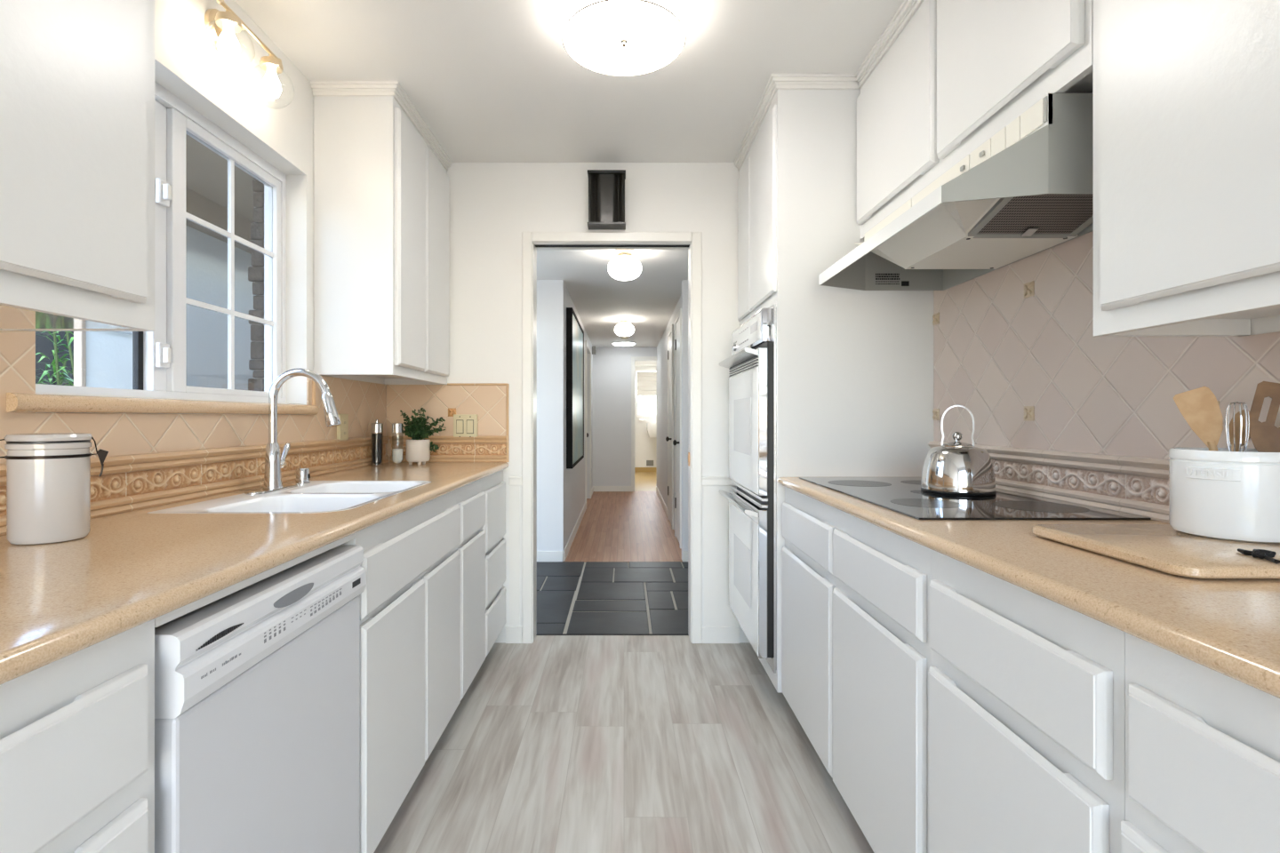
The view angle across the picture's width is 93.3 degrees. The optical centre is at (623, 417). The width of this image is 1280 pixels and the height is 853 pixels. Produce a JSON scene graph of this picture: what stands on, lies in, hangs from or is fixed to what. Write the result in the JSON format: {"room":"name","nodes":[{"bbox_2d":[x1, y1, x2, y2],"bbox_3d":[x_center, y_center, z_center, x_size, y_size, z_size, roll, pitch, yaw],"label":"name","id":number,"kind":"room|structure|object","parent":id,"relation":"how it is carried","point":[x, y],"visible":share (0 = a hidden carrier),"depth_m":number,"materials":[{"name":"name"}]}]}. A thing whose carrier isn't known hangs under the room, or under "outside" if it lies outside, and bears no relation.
{"room":"kitchen","nodes":[
{"label":"kitchen","id":0,"kind":"room"},
{"bbox_2d":[86,225,254,390],"bbox_3d":[-3.315,-0.166,5.095,0.030,2.620,2.810,0,0,0],"label":"wall","id":1,"kind":"structure","parent":0,"point":[108,354],"depth_m":4.75,"materials":[{"name":"white paint"}]},
{"bbox_2d":[114,331,132,335],"bbox_3d":[-3.269,-0.606,3.975,0.059,0.100,0.550,0,0,0],"label":"trim","id":2,"kind":"structure","parent":1,"relation":"attached to","point":[125,332],"depth_m":3.96,"materials":[{"name":"grey"}]},
{"bbox_2d":[35,0,383,415],"bbox_3d":[-1.310,-0.076,0.335,0.200,2.440,5.470,0,0,0],"label":"wall","id":3,"kind":"structure","parent":0,"point":[284,137],"depth_m":2.05,"materials":[{"name":"white paint"}]},
{"bbox_2d":[0,0,154,331],"bbox_3d":[-1.043,-0.731,0.720,0.330,1.129,0.880,0,0,0],"label":"upper cabinet","id":4,"kind":"object","parent":3,"relation":"attached to","point":[77,76],"visible":1,"depth_m":0.98,"materials":[{"name":"white wood"}]},
{"bbox_2d":[35,80,285,403],"bbox_3d":[-1.320,-0.487,1.771,0.080,0.877,1.068,0,0,0],"label":"window","id":5,"kind":"structure","parent":3,"relation":"in","point":[158,356],"depth_m":1.78,"materials":[{"name":"white plastic"}]},
{"bbox_2d":[6,392,319,415],"bbox_3d":[-1.196,-0.030,1.758,0.031,0.038,1.163,0,0,0],"label":"window sill ledge","id":6,"kind":"object","parent":3,"relation":"attached to","point":[15,402],"visible":1,"depth_m":1.46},
{"bbox_2d":[35,392,306,405],"bbox_3d":[-1.250,-0.046,1.771,0.080,0.011,1.068,0,0,0],"label":"trim","id":7,"kind":"structure","parent":3,"relation":"attached to","point":[36,393],"depth_m":1.54,"materials":[{"name":"white paint"}]},
{"bbox_2d":[0,331,389,535],"bbox_3d":[-1.196,0.012,1.231,0.027,0.426,3.662,0,0,0],"label":"tile backsplash","id":8,"kind":"structure","parent":3,"relation":"attached to","point":[151,460],"depth_m":1.65,"materials":[{"name":"beige tile"}]},
{"bbox_2d":[336,414,348,440],"bbox_3d":[-1.193,0.044,2.565,0.019,0.120,0.074,0,0,0],"label":"power outlet","id":9,"kind":"object","parent":8,"relation":"attached to","point":[342,430],"visible":0.88,"depth_m":2.55,"materials":[{"name":"beige plastic"}]},
{"bbox_2d":[343,419,346,426],"bbox_3d":[-1.185,0.022,2.565,0.003,0.028,0.030,0,0,0],"label":"receptacle","id":10,"kind":"object","parent":9,"relation":"attached to","point":[344,420],"depth_m":2.56,"materials":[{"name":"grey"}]},
{"bbox_2d":[204,0,294,109],"bbox_3d":[-1.137,-1.101,1.830,0.145,0.210,0.338,0,0,0],"label":"vanity light","id":11,"kind":"object","parent":3,"relation":"attached to","point":[220,27],"visible":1,"depth_m":1.75,"materials":[{"name":"gold metal"}]},
{"bbox_2d":[310,80,452,384],"bbox_3d":[-1.039,-0.732,2.696,0.338,1.128,0.741,0,0,0],"label":"upper cabinet","id":12,"kind":"object","parent":3,"relation":"attached to","point":[381,181],"visible":0.98,"depth_m":2.35,"materials":[{"name":"white wood"}]},
{"bbox_2d":[185,134,254,222],"bbox_3d":[-2.430,-1.526,4.075,2.040,0.100,5.150,0,0,0],"label":"ceiling","id":13,"kind":"structure","parent":0,"point":[206,172],"depth_m":3.74,"materials":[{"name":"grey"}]},
{"bbox_2d":[185,186,254,254],"bbox_3d":[-2.875,-1.386,4.400,0.150,0.180,4.200,0,0,0],"label":"trim","id":14,"kind":"structure","parent":13,"relation":"attached to","point":[198,205],"depth_m":4.15,"materials":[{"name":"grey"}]},
{"bbox_2d":[248,177,263,391],"bbox_3d":[-1.394,-0.468,2.293,0.059,0.914,0.022,0,0,0],"label":"brick pillar","id":15,"kind":"structure","parent":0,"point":[256,272],"depth_m":2.29,"materials":[{"name":"grey brick"}]},
{"bbox_2d":[536,280,592,551],"bbox_3d":[-0.957,0.025,7.085,0.947,2.238,4.570,0,0,0],"label":"wall","id":16,"kind":"structure","parent":0,"point":[561,491],"depth_m":4.80,"materials":[{"name":"white paint"}]},
{"bbox_2d":[566,307,583,468],"bbox_3d":[-0.457,-0.247,5.775,0.050,1.348,1.450,0,0,0],"label":"painting","id":17,"kind":"object","parent":16,"relation":"attached to","point":[574,332],"visible":1,"depth_m":5.39,"materials":[{"name":"black"}]},
{"bbox_2d":[585,340,591,502],"bbox_3d":[-0.475,0.089,8.085,0.015,2.110,1.070,0,0,0],"label":"trim","id":18,"kind":"structure","parent":16,"relation":"attached to","point":[587,344],"depth_m":7.85,"materials":[{"name":"white paint"}]},
{"bbox_2d":[592,346,596,354],"bbox_3d":[-0.450,-1.014,9.110,0.064,0.115,0.100,0,0,0],"label":"wall sensor","id":19,"kind":"object","parent":16,"relation":"attached to","point":[594,348],"visible":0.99,"depth_m":9.06,"materials":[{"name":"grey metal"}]},
{"bbox_2d":[536,551,687,561],"bbox_3d":[0.285,1.101,4.794,3.430,0.085,0.012,0,0,0],"label":"baseboard","id":20,"kind":"structure","parent":16,"relation":"attached to","point":[541,556],"depth_m":4.79,"materials":[{"name":"white paint"}]},
{"bbox_2d":[234,0,903,162],"bbox_3d":[-0.052,-1.346,0.275,2.716,0.100,5.590,0,0,0],"label":"ceiling","id":21,"kind":"structure","parent":0,"point":[492,81],"depth_m":2.23,"materials":[{"name":"white paint"}]},
{"bbox_2d":[562,0,685,76],"bbox_3d":[0.000,-1.239,1.925,0.391,0.114,0.391,0,0,0],"label":"ceiling light","id":22,"kind":"object","parent":21,"relation":"attached to","point":[611,37],"visible":1,"depth_m":1.89,"materials":[{"name":"white glass"}]},
{"bbox_2d":[446,162,749,642],"bbox_3d":[0.225,-0.076,3.130,3.550,2.440,0.120,0,0,0],"label":"wall","id":23,"kind":"structure","parent":0,"point":[492,204],"depth_m":3.07,"materials":[{"name":"white paint"}]},
{"bbox_2d":[386,383,509,462],"bbox_3d":[-0.893,0.026,3.056,0.620,0.399,0.027,0,0,0],"label":"tile backsplash","id":24,"kind":"structure","parent":23,"relation":"attached to","point":[490,402],"depth_m":3.06,"materials":[{"name":"brown tile"}]},
{"bbox_2d":[453,414,477,437],"bbox_3d":[-0.801,0.046,3.051,0.120,0.124,0.023,0,0,0],"label":"light switch","id":25,"kind":"object","parent":24,"relation":"attached to","point":[464,425],"visible":1,"depth_m":3.05,"materials":[{"name":"beige plastic"}]},
{"bbox_2d":[587,169,625,230],"bbox_3d":[-0.086,-1.088,3.025,0.190,0.268,0.090,0,0,0],"label":"door chime","id":26,"kind":"object","parent":23,"relation":"attached to","point":[606,188],"visible":1,"depth_m":3.00,"materials":[{"name":"black metal"}]},
{"bbox_2d":[522,232,701,643],"bbox_3d":[-0.061,0.127,3.130,0.808,2.035,0.120,0,0,0],"label":"door frame","id":27,"kind":"structure","parent":23,"relation":"in","point":[536,246],"depth_m":3.12,"materials":[{"name":"white paint"}]},
{"bbox_2d":[536,633,688,635],"bbox_3d":[-0.061,1.147,3.182,0.800,0.013,0.013,0,0,0],"label":"trim","id":28,"kind":"structure","parent":23,"relation":"attached to","point":[537,634],"depth_m":3.17,"materials":[{"name":"black"}]},
{"bbox_2d":[508,476,734,485],"bbox_3d":[0.002,0.321,3.062,1.169,0.047,0.016,0,0,0],"label":"trim","id":29,"kind":"structure","parent":23,"relation":"attached to","point":[513,480],"depth_m":3.06,"materials":[{"name":"white paint"}]},
{"bbox_2d":[505,626,739,643],"bbox_3d":[-0.007,1.101,3.064,1.186,0.085,0.012,0,0,0],"label":"baseboard","id":30,"kind":"structure","parent":23,"relation":"attached to","point":[514,635],"depth_m":3.06,"materials":[{"name":"white paint"}]},
{"bbox_2d":[509,485,739,626],"bbox_3d":[0.002,0.702,3.068,1.169,0.715,0.004,0,0,0],"label":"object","id":31,"kind":"structure","parent":23,"relation":"attached to","point":[717,612],"depth_m":3.07,"materials":[{"name":"white paint"}]},
{"bbox_2d":[536,249,687,365],"bbox_3d":[0.225,-1.144,7.995,3.550,0.100,9.610,0,0,0],"label":"ceiling","id":32,"kind":"structure","parent":0,"point":[649,300],"depth_m":5.15,"materials":[{"name":"white paint"}]},
{"bbox_2d":[611,341,636,346],"bbox_3d":[0.000,-1.076,8.850,0.360,0.036,0.360,0,0,0],"label":"recessed light","id":33,"kind":"object","parent":32,"relation":"in","point":[619,343],"visible":1,"depth_m":8.76,"materials":[{"name":"white paint"}]},
{"bbox_2d":[614,318,634,336],"bbox_3d":[0.005,-0.999,6.720,0.223,0.190,0.223,0,0,0],"label":"hall ceiling light","id":34,"kind":"object","parent":32,"relation":"attached to","point":[624,329],"visible":1,"depth_m":6.65,"materials":[{"name":"white glass"}]},
{"bbox_2d":[608,249,641,280],"bbox_3d":[0.005,-0.999,3.960,0.223,0.190,0.223,0,0,0],"label":"hall ceiling light","id":35,"kind":"object","parent":32,"relation":"attached to","point":[622,268],"visible":0.99,"depth_m":3.89,"materials":[{"name":"white glass"}]},
{"bbox_2d":[373,472,874,852],"bbox_3d":[0.285,1.193,5.140,3.430,0.101,15.320,0,0,0],"label":"floor","id":36,"kind":"structure","parent":0,"point":[556,744],"depth_m":2.15,"materials":[{"name":"grey wood"}]},
{"bbox_2d":[0,619,154,852],"bbox_3d":[-0.901,0.701,0.495,0.613,0.887,0.589,0,0,0],"label":"base cabinet","id":37,"kind":"object","parent":36,"relation":"on","point":[77,729],"visible":0.88,"depth_m":0.67,"materials":[{"name":"white wood"}]},
{"bbox_2d":[154,533,366,852],"bbox_3d":[-0.868,0.701,1.085,0.564,0.887,0.587,0,0,0],"label":"dishwasher","id":38,"kind":"object","parent":36,"relation":"on","point":[257,678],"visible":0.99,"depth_m":1.01,"materials":[{"name":"white"}]},
{"bbox_2d":[331,489,460,852],"bbox_3d":[-0.901,0.701,1.798,0.613,0.887,0.834,0,0,0],"label":"base cabinet","id":39,"kind":"object","parent":36,"relation":"on","point":[410,600],"visible":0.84,"depth_m":1.66,"materials":[{"name":"white wood"}]},
{"bbox_2d":[456,479,485,700],"bbox_3d":[-0.901,0.701,2.413,0.613,0.887,0.394,0,0,0],"label":"base cabinet","id":40,"kind":"object","parent":36,"relation":"on","point":[470,498],"visible":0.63,"depth_m":2.36,"materials":[{"name":"white wood"}]},
{"bbox_2d":[481,470,505,657],"bbox_3d":[-0.901,0.701,2.839,0.613,0.887,0.457,0,0,0],"label":"base cabinet","id":41,"kind":"object","parent":36,"relation":"on","point":[493,486],"visible":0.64,"depth_m":2.78,"materials":[{"name":"white wood"}]},
{"bbox_2d":[733,73,933,692],"bbox_3d":[0.870,-0.076,2.671,0.628,2.440,0.792,0,0,0],"label":"tall cabinet","id":42,"kind":"object","parent":36,"relation":"on","point":[855,367],"visible":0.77,"depth_m":2.31,"materials":[{"name":"white wood"}]},
{"bbox_2d":[718,304,776,673],"bbox_3d":[0.784,0.274,2.672,0.632,1.420,0.692,0,0,0],"label":"double wall oven","id":43,"kind":"object","parent":42,"relation":"in","point":[752,364],"visible":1,"depth_m":2.43,"materials":[{"name":"white metal"}]},
{"bbox_2d":[782,487,931,852],"bbox_3d":[0.889,0.701,1.752,0.589,0.887,1.094,0,0,0],"label":"base cabinet","id":44,"kind":"object","parent":36,"relation":"on","point":[857,651],"visible":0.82,"depth_m":1.52,"materials":[{"name":"white wood"}]},
{"bbox_2d":[777,477,1279,698],"bbox_3d":[0.884,0.241,0.852,0.599,0.030,2.904,0,0,0],"label":"countertop","id":45,"kind":"structure","parent":44,"relation":"on","point":[1230,628],"depth_m":0.82,"materials":[{"name":"beige stone"}]},
{"bbox_2d":[799,477,1151,519],"bbox_3d":[0.904,0.223,1.785,0.512,0.006,0.910,0,0,0],"label":"cooktop","id":46,"kind":"object","parent":45,"relation":"in","point":[904,496],"visible":0.8,"depth_m":1.57,"materials":[{"name":"black glass"}]},
{"bbox_2d":[920,405,996,495],"bbox_3d":[0.985,0.091,1.789,0.196,0.258,0.204,0,0,0],"label":"kettle","id":47,"kind":"object","parent":46,"relation":"on","point":[956,468],"visible":1,"depth_m":1.72,"materials":[{"name":"silver metal"}]},
{"bbox_2d":[1032,524,1279,578],"bbox_3d":[0.964,0.216,1.001,0.377,0.020,0.336,0,0,0],"label":"cutting board","id":48,"kind":"object","parent":45,"relation":"on","point":[1161,548],"visible":0.72,"depth_m":0.95,"materials":[{"name":"brown wood"}]},
{"bbox_2d":[1168,448,1279,543],"bbox_3d":[1.064,0.131,1.058,0.172,0.149,0.167,0,0,0],"label":"utensil crock","id":49,"kind":"object","parent":48,"relation":"on","point":[1222,494],"visible":0.95,"depth_m":1.01,"materials":[{"name":"white ceramic"}]},
{"bbox_2d":[1173,386,1223,451],"bbox_3d":[1.038,0.065,1.077,0.091,0.242,0.019,0,0,31],"label":"wooden spatula","id":50,"kind":"object","parent":49,"relation":"in","point":[1199,407],"visible":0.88,"depth_m":1.08,"materials":[{"name":"brown wood"}]},
{"bbox_2d":[1224,401,1249,452],"bbox_3d":[1.059,0.079,1.044,0.029,0.213,0.029,0,0,0],"label":"wire whisk","id":51,"kind":"object","parent":49,"relation":"in","point":[1247,420],"visible":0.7,"depth_m":1.04,"materials":[{"name":"silver metal"}]},
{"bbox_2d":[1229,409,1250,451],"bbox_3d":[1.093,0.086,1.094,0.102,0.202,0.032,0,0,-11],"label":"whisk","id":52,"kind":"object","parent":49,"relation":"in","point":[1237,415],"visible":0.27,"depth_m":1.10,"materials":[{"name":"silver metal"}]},
{"bbox_2d":[1248,381,1279,452],"bbox_3d":[1.110,0.062,1.025,0.091,0.249,0.029,0,0,28],"label":"slotted turner","id":53,"kind":"object","parent":49,"relation":"in","point":[1265,437],"visible":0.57,"depth_m":1.03,"materials":[{"name":"brown wood"}]},
{"bbox_2d":[1237,548,1279,563],"bbox_3d":[0.929,0.199,0.873,0.061,0.013,0.079,0,0,-30],"label":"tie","id":54,"kind":"object","parent":48,"relation":"on","point":[1262,554],"visible":1,"depth_m":0.88,"materials":[{"name":"black leather"}]},
{"bbox_2d":[928,550,1125,852],"bbox_3d":[0.889,0.701,0.973,0.589,0.887,0.464,0,0,0],"label":"base cabinet","id":55,"kind":"object","parent":36,"relation":"on","point":[1027,689],"visible":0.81,"depth_m":0.91,"materials":[{"name":"white wood"}]},
{"bbox_2d":[1120,632,1279,852],"bbox_3d":[0.889,0.701,0.470,0.589,0.887,0.539,0,0,0],"label":"base cabinet","id":56,"kind":"object","parent":36,"relation":"on","point":[1203,743],"visible":0.87,"depth_m":0.64,"materials":[{"name":"white wood"}]},
{"bbox_3d":[-0.901,0.700,-0.195,0.613,0.887,0.789,0,0,0],"label":"base cabinet","id":57,"kind":"object","parent":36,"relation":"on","visible":0},
{"bbox_2d":[0,462,508,685],"bbox_3d":[-0.896,0.241,1.234,0.623,0.030,3.669,0,0,0],"label":"countertop","id":58,"kind":"structure","parent":57,"relation":"on","point":[132,569],"depth_m":0.97,"materials":[{"name":"beige stone"}]},
{"bbox_2d":[0,432,108,544],"bbox_3d":[-1.059,0.127,1.120,0.130,0.197,0.122,0,0,0],"label":"canister","id":59,"kind":"object","parent":58,"relation":"on","point":[48,475],"visible":1,"depth_m":1.08,"materials":[{"name":"grey ceramic"}]},
{"bbox_2d":[147,467,431,513],"bbox_3d":[-0.903,0.286,1.794,0.461,0.224,0.740,0,0,0],"label":"sink","id":60,"kind":"object","parent":58,"relation":"in","point":[314,497],"depth_m":1.77,"materials":[{"name":"white ceramic"}]},
{"bbox_2d":[244,368,341,495],"bbox_3d":[-1.003,0.036,1.885,0.239,0.379,0.238,0,0,0],"label":"kitchen faucet","id":61,"kind":"object","parent":58,"relation":"on","point":[274,462],"visible":1,"depth_m":1.87,"materials":[{"name":"silver metal"}]},
{"bbox_2d":[371,419,383,464],"bbox_3d":[-1.150,0.117,2.815,0.052,0.218,0.052,0,0,0],"label":"pepper mill","id":62,"kind":"object","parent":58,"relation":"on","point":[376,428],"visible":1,"depth_m":2.80,"materials":[{"name":"plastic"}]},
{"bbox_2d":[392,423,403,465],"bbox_3d":[-1.062,0.126,2.835,0.050,0.200,0.050,0,0,0],"label":"salt shaker","id":63,"kind":"object","parent":58,"relation":"on","point":[396,428],"visible":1,"depth_m":2.82,"materials":[{"name":"plastic"}]},
{"bbox_2d":[400,408,446,464],"bbox_3d":[-0.969,0.089,2.908,0.217,0.273,0.117,0,0,0],"label":"potted plant","id":64,"kind":"object","parent":58,"relation":"on","point":[418,449],"visible":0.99,"depth_m":2.89,"materials":[{"name":"green plant"}]},
{"bbox_2d":[592,347,656,486],"bbox_3d":[0.298,0.025,9.430,1.803,2.238,0.120,0,0,0],"label":"wall","id":65,"kind":"structure","parent":0,"point":[612,366],"depth_m":9.37,"materials":[{"name":"white paint"}]},
{"bbox_2d":[631,356,656,491],"bbox_3d":[0.309,0.099,9.363,0.399,2.090,0.014,0,0,0],"label":"trim","id":66,"kind":"structure","parent":65,"relation":"attached to","point":[633,358],"depth_m":9.36,"materials":[{"name":"white paint"}]},
{"bbox_2d":[634,365,656,467],"bbox_3d":[0.360,0.025,12.760,1.680,2.238,0.120,0,0,0],"label":"wall","id":67,"kind":"structure","parent":0,"point":[645,447],"depth_m":12.70,"materials":[{"name":"white paint"}]},
{"bbox_2d":[634,467,656,471],"bbox_3d":[0.360,1.094,12.693,1.680,0.100,0.015,0,0,0],"label":"baseboard","id":68,"kind":"structure","parent":67,"relation":"attached to","point":[636,469],"depth_m":12.69,"materials":[{"name":"brown wood"}]},
{"bbox_2d":[635,396,656,417],"bbox_3d":[0.655,-0.476,12.720,0.810,0.960,0.080,0,0,0],"label":"window","id":69,"kind":"structure","parent":67,"relation":"in","point":[637,414],"depth_m":12.72,"materials":[{"name":"white plastic"}]},
{"bbox_2d":[636,372,656,396],"bbox_3d":[0.655,-0.706,12.656,0.770,0.500,0.023,0,0,0],"label":"blind","id":70,"kind":"object","parent":67,"relation":"attached to","point":[646,382],"visible":0.65,"depth_m":12.65,"materials":[{"name":"white fabric"}]},
{"bbox_2d":[646,460,653,465],"bbox_3d":[0.545,0.954,12.693,0.150,0.120,0.014,0,0,0],"label":"air vent","id":71,"kind":"object","parent":67,"relation":"in","point":[648,462],"visible":1,"depth_m":12.69,"materials":[{"name":"grey metal"}]},
{"bbox_2d":[646,423,656,437],"bbox_3d":[0.805,0.287,12.475,0.670,0.514,0.449,0,0,0],"label":"basin","id":72,"kind":"object","parent":67,"relation":"attached to","point":[651,428],"visible":0.29,"depth_m":12.27,"materials":[{"name":"white ceramic"}]},
{"bbox_2d":[656,280,687,560],"bbox_3d":[1.233,0.025,7.085,1.534,2.238,4.570,0,0,0],"label":"wall","id":73,"kind":"structure","parent":0,"point":[683,302],"depth_m":4.84,"materials":[{"name":"white paint"}]},
{"bbox_2d":[563,486,667,561],"bbox_3d":[0.013,1.101,7.090,0.993,0.085,4.560,0,0,0],"label":"baseboard","id":74,"kind":"structure","parent":73,"relation":"attached to","point":[567,548],"depth_m":7.52,"materials":[{"name":"white paint"}]},
{"bbox_2d":[665,324,673,529],"bbox_3d":[0.474,0.094,6.490,0.071,2.100,0.630,0,0,0],"label":"door","id":75,"kind":"structure","parent":73,"relation":"in","point":[669,438],"depth_m":6.44,"materials":[{"name":"white paint"}]},
{"bbox_2d":[672,308,681,548],"bbox_3d":[0.474,0.094,5.560,0.071,2.100,0.570,0,0,0],"label":"door","id":76,"kind":"structure","parent":73,"relation":"in","point":[677,442],"depth_m":5.50,"materials":[{"name":"white paint"}]},
{"bbox_2d":[1240,314,1279,336],"bbox_3d":[1.246,-0.076,0.335,0.120,2.440,5.470,0,0,0],"label":"wall","id":77,"kind":"structure","parent":0,"point":[1268,324],"depth_m":1.12,"materials":[{"name":"white paint"}]},
{"bbox_2d":[818,93,1093,290],"bbox_3d":[0.932,-0.572,1.744,0.487,0.212,0.965,0,0,0],"label":"range hood","id":78,"kind":"object","parent":77,"relation":"attached to","point":[1027,190],"visible":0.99,"depth_m":1.49,"materials":[{"name":"silver metal"}]},
{"bbox_2d":[960,165,965,171],"bbox_3d":[0.878,-0.647,1.568,0.006,0.012,0.016,0,0,0],"label":"switch","id":79,"kind":"object","parent":78,"relation":"attached to","point":[962,167],"depth_m":1.56,"materials":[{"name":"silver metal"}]},
{"bbox_2d":[978,150,984,157],"bbox_3d":[0.878,-0.647,1.483,0.006,0.012,0.016,0,0,0],"label":"switch","id":80,"kind":"object","parent":78,"relation":"attached to","point":[981,153],"depth_m":1.48,"materials":[{"name":"white plastic"}]},
{"bbox_2d":[854,0,1093,239],"bbox_3d":[1.027,-0.987,1.733,0.314,0.616,1.140,0,0,0],"label":"upper cabinet","id":81,"kind":"object","parent":77,"relation":"attached to","point":[942,77],"visible":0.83,"depth_m":1.62,"materials":[{"name":"white wood"}]},
{"bbox_2d":[928,231,1279,523],"bbox_3d":[1.172,-0.225,0.852,0.027,0.902,2.903,0,0,0],"label":"tile backsplash","id":82,"kind":"structure","parent":77,"relation":"attached to","point":[1061,412],"depth_m":1.60,"materials":[{"name":"beige tile"}]},
{"bbox_2d":[1093,0,1279,336],"bbox_3d":[1.027,-0.726,0.720,0.314,1.140,0.880,0,0,0],"label":"upper cabinet","id":83,"kind":"object","parent":77,"relation":"attached to","point":[1187,92],"visible":1,"depth_m":0.96,"materials":[{"name":"white wood"}]},
{"bbox_3d":[-5.205,1.254,3.000,7.590,0.180,12.000,0,0,0],"label":"patio","id":84,"kind":"object","parent":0,"visible":0},
{"bbox_2d":[35,331,73,385],"bbox_3d":[-4.575,-0.056,4.110,0.050,2.400,3.820,0,0,0],"label":"fence","id":85,"kind":"object","parent":84,"relation":"on","point":[44,345],"visible":0.02,"depth_m":4.79,"materials":[{"name":"black"}]},
{"bbox_2d":[35,331,73,385],"bbox_3d":[-3.900,0.184,3.837,0.748,1.960,1.247,0,0,0],"label":"shrub","id":86,"kind":"object","parent":84,"relation":"on","point":[55,362],"visible":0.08,"depth_m":4.07,"materials":[{"name":"green plant"}]},
{"bbox_2d":[73,331,86,386],"bbox_3d":[-3.305,-0.166,3.671,0.050,2.620,0.033,0,0,0],"label":"patio post","id":87,"kind":"object","parent":84,"relation":"on","point":[79,337],"visible":0.02,"depth_m":3.65,"materials":[{"name":"beige"}]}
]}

